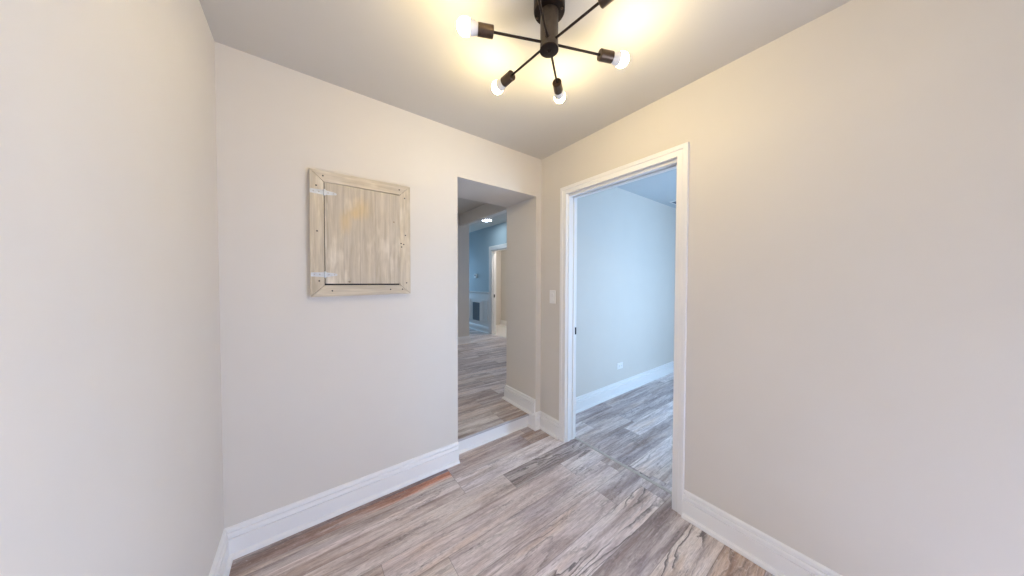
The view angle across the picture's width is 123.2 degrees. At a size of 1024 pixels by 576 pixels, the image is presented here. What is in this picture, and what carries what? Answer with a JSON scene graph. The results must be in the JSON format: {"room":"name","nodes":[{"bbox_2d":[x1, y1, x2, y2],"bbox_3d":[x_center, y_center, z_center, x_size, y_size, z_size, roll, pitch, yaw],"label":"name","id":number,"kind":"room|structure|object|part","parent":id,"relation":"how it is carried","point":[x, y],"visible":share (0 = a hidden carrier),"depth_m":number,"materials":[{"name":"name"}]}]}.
{"room":"hallway","nodes":[
{"label":"hallway","id":0,"kind":"room"},
{"bbox_2d":[0,0,223,575],"bbox_3d":[-0.486,0.035,0.012,0.120,2.600,3.150,-1,1,-37],"label":"wall","id":1,"kind":"structure","parent":0,"point":[111,458],"depth_m":0.57,"materials":[{"name":"paint"}]},
{"bbox_2d":[209,442,459,575],"bbox_3d":[0.050,1.254,0.441,1.226,0.148,3.150,-1,1,-37],"label":"baseboard","id":2,"kind":"structure","parent":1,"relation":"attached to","point":[238,540],"depth_m":1.55,"materials":[{"name":"white paint"}]},
{"bbox_2d":[214,41,675,528],"bbox_3d":[0.866,-0.104,3.275,6.199,2.750,0.455,-1,1,-37],"label":"wall","id":3,"kind":"structure","parent":0,"point":[319,394],"depth_m":1.68,"materials":[{"name":"paint"}]},
{"bbox_2d":[309,168,410,296],"bbox_3d":[-0.879,-0.303,1.653,0.529,0.699,0.040,-1,1,-37],"label":"hatch","id":4,"kind":"object","parent":3,"relation":"attached to","point":[360,227],"visible":1,"depth_m":1.62,"materials":[{"name":"brown wood"}]},
{"bbox_3d":[-0.882,-0.619,1.651,0.526,0.066,0.030,-1,1,-37],"label":"frame rail","id":5,"kind":"part","parent":4,"relation":"part of","materials":[{"name":"brown wood"}]},
{"bbox_3d":[-0.883,0.015,1.664,0.525,0.064,0.030,-1,1,-37],"label":"frame rail","id":6,"kind":"part","parent":4,"relation":"part of","materials":[{"name":"brown wood"}]},
{"bbox_3d":[-0.880,-0.305,1.656,0.397,0.558,0.026,-1,1,-37],"label":"door panel","id":7,"kind":"part","parent":4,"relation":"part of","materials":[{"name":"brown wood"}]},
{"bbox_2d":[502,361,673,439],"bbox_3d":[1.718,1.128,3.797,3.994,0.268,0.753,-1,1,-37],"label":"baseboard","id":8,"kind":"structure","parent":3,"relation":"attached to","point":[588,400],"depth_m":2.92,"materials":[{"name":"white paint"}]},
{"bbox_2d":[617,362,622,369],"bbox_3d":[1.302,0.936,3.336,0.116,0.074,0.009,-1,1,-37],"label":"wall outlet","id":9,"kind":"object","parent":3,"relation":"attached to","point":[619,365],"visible":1,"depth_m":3.33,"materials":[{"name":"white plastic"}]},
{"bbox_2d":[458,215,468,336],"bbox_3d":[-2.324,-0.142,4.487,3.590,2.520,0.120,-1,1,-37],"label":"wall","id":10,"kind":"structure","parent":0,"point":[463,232],"depth_m":5.44,"materials":[{"name":"paint"}]},
{"bbox_2d":[458,336,470,344],"bbox_3d":[-2.303,1.044,4.508,3.624,0.148,0.154,-1,1,-37],"label":"baseboard","id":11,"kind":"structure","parent":10,"relation":"attached to","point":[464,339],"depth_m":5.46,"materials":[{"name":"white paint"}]},
{"bbox_2d":[458,198,506,232],"bbox_3d":[-1.730,-1.502,5.497,6.020,0.160,6.265,-1,1,-37],"label":"ceiling","id":12,"kind":"structure","parent":0,"point":[464,205],"depth_m":5.49,"materials":[{"name":"paint"}]},
{"bbox_2d":[460,203,506,226],"bbox_3d":[-0.196,-1.285,4.358,0.105,0.220,2.595,-1,1,-37],"label":"beam","id":13,"kind":"structure","parent":12,"relation":"attached to","point":[485,211],"depth_m":4.73,"materials":[{"name":"paint"}]},
{"bbox_2d":[469,222,506,332],"bbox_3d":[-0.393,-0.118,6.456,0.120,2.640,6.145,-1,1,-37],"label":"wall","id":14,"kind":"structure","parent":0,"point":[480,241],"depth_m":6.79,"materials":[{"name":"paint"}]},
{"bbox_2d":[472,301,479,321],"bbox_3d":[-0.913,0.591,7.054,0.010,0.505,0.410,-1,1,-37],"label":"air vent","id":15,"kind":"object","parent":14,"relation":"in","point":[475,304],"visible":1,"depth_m":7.04,"materials":[{"name":"metal"}]},
{"bbox_2d":[469,299,487,321],"bbox_3d":[-1.053,0.544,7.229,0.022,0.520,1.540,-1,1,-37],"label":"trim","id":16,"kind":"structure","parent":14,"relation":"attached to","point":[486,301],"depth_m":6.69,"materials":[{"name":"white paint"}]},
{"bbox_2d":[469,322,488,333],"bbox_3d":[-0.458,1.008,6.433,0.034,0.148,6.145,-1,1,-37],"label":"baseboard","id":17,"kind":"structure","parent":14,"relation":"attached to","point":[473,326],"depth_m":6.90,"materials":[{"name":"white paint"}]},
{"bbox_2d":[469,291,488,293],"bbox_3d":[-1.422,0.098,7.708,0.030,0.060,2.915,-1,1,-37],"label":"chair rail","id":18,"kind":"object","parent":14,"relation":"attached to","point":[474,292],"visible":0.35,"depth_m":6.93,"materials":[{"name":"white paint"}]},
{"bbox_2d":[489,243,506,333],"bbox_3d":[-0.176,0.062,6.153,0.139,2.053,1.061,-1,1,-37],"label":"door frame","id":19,"kind":"structure","parent":14,"relation":"in","point":[492,249],"depth_m":6.49,"materials":[{"name":"white paint"}]},
{"bbox_2d":[458,325,528,441],"bbox_3d":[-1.736,1.163,5.235,5.440,0.122,6.534,-1,1,-37],"label":"floor","id":20,"kind":"structure","parent":0,"point":[482,408],"depth_m":3.26,"materials":[{"name":"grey wood"}]},
{"bbox_2d":[229,372,773,575],"bbox_3d":[1.917,1.362,1.897,5.999,0.120,3.235,-1,1,-37],"label":"floor","id":21,"kind":"structure","parent":0,"point":[526,501],"depth_m":1.55,"materials":[{"name":"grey wood"}]},
{"bbox_2d":[458,416,527,453],"bbox_3d":[-0.145,1.237,2.367,0.772,0.100,0.030,-1,1,-37],"label":"riser","id":22,"kind":"structure","parent":21,"relation":"on","point":[470,443],"depth_m":2.34,"materials":[{"name":"white paint"}]},
{"bbox_2d":[575,437,671,494],"bbox_3d":[0.794,1.294,2.052,0.028,0.005,0.838,-1,1,-37],"label":"threshold","id":23,"kind":"object","parent":21,"relation":"on","point":[576,438],"visible":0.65,"depth_m":2.00,"materials":[{"name":"grey wood"}]},
{"bbox_2d":[496,250,506,324],"bbox_3d":[-0.529,-0.141,7.537,0.960,2.640,4.250,-1,1,-37],"label":"wall","id":24,"kind":"structure","parent":0,"point":[501,256],"depth_m":7.78,"materials":[{"name":"paint"}]},
{"bbox_2d":[500,320,506,326],"bbox_3d":[0.306,0.998,7.014,0.034,0.148,2.130,-1,1,-37],"label":"baseboard","id":25,"kind":"structure","parent":24,"relation":"attached to","point":[502,322],"depth_m":7.74,"materials":[{"name":"white paint"}]},
{"bbox_2d":[199,0,850,159],"bbox_3d":[0.377,-1.210,0.556,2.179,0.170,3.270,-1,1,-37],"label":"ceiling","id":26,"kind":"structure","parent":0,"point":[412,56],"depth_m":1.32,"materials":[{"name":"paint"}]},
{"bbox_2d":[457,0,628,102],"bbox_3d":[0.148,-1.034,1.096,0.660,0.204,0.713,-1,1,-37],"label":"ceiling light","id":27,"kind":"object","parent":26,"relation":"attached to","point":[547,13],"visible":1,"depth_m":1.07,"materials":[{"name":"brown metal"}]},
{"bbox_3d":[-0.181,-0.968,1.024,0.045,0.057,0.057,0,1,-12],"label":"bulb globe","id":28,"kind":"part","parent":27,"relation":"part of","materials":[{"name":"white glass"}]},
{"bbox_3d":[-0.139,-0.968,1.034,0.041,0.053,0.053,0,1,-12],"label":"bulb","id":29,"kind":"part","parent":27,"relation":"part of","materials":[{"name":"white plastic"}]},
{"bbox_2d":[477,22,493,39],"bbox_3d":[-0.100,-0.968,1.042,0.059,0.043,0.043,0,1,-12],"label":"socket","id":30,"kind":"object","parent":27,"relation":"attached to","point":[484,30],"depth_m":1.03,"materials":[{"name":"brown metal"}]},
{"bbox_3d":[-0.072,-0.974,1.349,0.057,0.057,0.047,-1,1,-37],"label":"bulb globe","id":31,"kind":"part","parent":27,"relation":"part of","materials":[{"name":"white glass"}]},
{"bbox_3d":[-0.046,-0.973,1.316,0.053,0.053,0.044,-1,1,-37],"label":"bulb","id":32,"kind":"part","parent":27,"relation":"part of","materials":[{"name":"white glass"}]},
{"bbox_2d":[501,70,514,86],"bbox_3d":[-0.019,-0.973,1.286,0.043,0.043,0.059,-1,2,-41],"label":"socket","id":33,"kind":"object","parent":27,"relation":"attached to","point":[509,77],"depth_m":1.27,"materials":[{"name":"brown metal"}]},
{"bbox_3d":[0.022,-0.968,1.069,0.200,0.009,0.010,0,1,-12],"label":"arm","id":34,"kind":"part","parent":27,"relation":"part of","materials":[{"name":"brown metal"}]},
{"bbox_3d":[0.063,-0.970,1.193,0.010,0.009,0.200,-1,2,-41],"label":"arm","id":35,"kind":"part","parent":27,"relation":"part of","materials":[{"name":"brown metal"}]},
{"bbox_3d":[0.106,-0.966,0.975,0.010,0.009,0.200,1,1,19],"label":"arm","id":36,"kind":"part","parent":27,"relation":"part of","materials":[{"name":"brown metal"}]},
{"bbox_3d":[0.147,-1.015,1.095,0.071,0.144,0.071,-1,1,-37],"label":"stem","id":37,"kind":"part","parent":27,"relation":"part of","materials":[{"name":"brown metal"}]},
{"bbox_3d":[0.184,-0.971,1.219,0.010,0.009,0.200,1,1,17],"label":"arm","id":38,"kind":"part","parent":27,"relation":"part of","materials":[{"name":"brown metal"}]},
{"bbox_2d":[552,78,562,94],"bbox_3d":[0.221,-0.973,1.337,0.043,0.043,0.059,1,1,17],"label":"socket","id":39,"kind":"object","parent":27,"relation":"attached to","point":[557,83],"depth_m":1.32,"materials":[{"name":"brown metal"}]},
{"bbox_3d":[0.232,-0.974,1.376,0.053,0.053,0.041,1,1,17],"label":"bulb","id":40,"kind":"part","parent":27,"relation":"part of","materials":[{"name":"white glass"}]},
{"bbox_3d":[0.245,-0.975,1.417,0.057,0.057,0.045,1,1,17],"label":"bulb globe","id":41,"kind":"part","parent":27,"relation":"part of","materials":[{"name":"white glass"}]},
{"bbox_3d":[0.234,-0.966,1.002,0.010,0.009,0.200,-1,2,-43],"label":"arm","id":42,"kind":"part","parent":27,"relation":"part of","materials":[{"name":"brown metal"}]},
{"bbox_3d":[0.271,-0.969,1.127,0.200,0.009,0.010,0,1,-14],"label":"arm","id":43,"kind":"part","parent":27,"relation":"part of","materials":[{"name":"brown metal"}]},
{"bbox_2d":[598,0,613,8],"bbox_3d":[0.319,-0.964,0.911,0.043,0.043,0.059,-1,2,-43],"label":"socket","id":44,"kind":"object","parent":27,"relation":"attached to","point":[602,3],"depth_m":0.92,"materials":[{"name":"brown metal"}]},
{"bbox_2d":[597,48,614,63],"bbox_3d":[0.392,-0.969,1.157,0.059,0.043,0.043,0,1,-14],"label":"socket","id":45,"kind":"object","parent":27,"relation":"attached to","point":[604,55],"depth_m":1.14,"materials":[{"name":"brown metal"}]},
{"bbox_3d":[0.430,-0.969,1.167,0.041,0.053,0.053,0,1,-14],"label":"bulb","id":46,"kind":"part","parent":27,"relation":"part of","materials":[{"name":"white plastic"}]},
{"bbox_3d":[0.472,-0.969,1.178,0.045,0.057,0.057,0,1,-14],"label":"bulb globe","id":47,"kind":"part","parent":27,"relation":"part of","materials":[{"name":"white glass"}]},
{"bbox_2d":[618,169,676,207],"bbox_3d":[2.634,-1.250,2.808,3.905,0.170,2.370,-1,1,-37],"label":"ceiling","id":48,"kind":"structure","parent":0,"point":[661,188],"depth_m":3.25,"materials":[{"name":"paint"}]},
{"bbox_2d":[540,0,1023,575],"bbox_3d":[1.256,0.012,1.317,0.115,2.600,3.150,-1,1,-37],"label":"wall","id":49,"kind":"structure","parent":0,"point":[855,343],"depth_m":1.08,"materials":[{"name":"paint"}]},
{"bbox_2d":[550,290,555,303],"bbox_3d":[0.352,0.078,2.419,0.011,0.115,0.070,-1,1,-37],"label":"light switch","id":50,"kind":"object","parent":49,"relation":"attached to","point":[552,292],"visible":1,"depth_m":2.41,"materials":[{"name":"white plastic"}]},
{"bbox_2d":[559,142,689,514],"bbox_3d":[0.750,0.236,1.996,0.153,2.122,0.965,-1,1,-37],"label":"door frame","id":51,"kind":"structure","parent":49,"relation":"in","point":[677,157],"depth_m":1.83,"materials":[{"name":"white paint"}]},
{"bbox_3d":[0.804,0.235,2.036,0.019,2.122,0.965,-1,1,-37],"label":"casing","id":52,"kind":"part","parent":51,"relation":"part of","materials":[{"name":"white paint"}]},
{"bbox_2d":[681,489,841,575],"bbox_3d":[1.333,1.243,1.112,0.034,0.148,1.185,-1,1,-37],"label":"baseboard","id":53,"kind":"structure","parent":49,"relation":"attached to","point":[772,555],"depth_m":1.35,"materials":[{"name":"white paint"}]}
]}

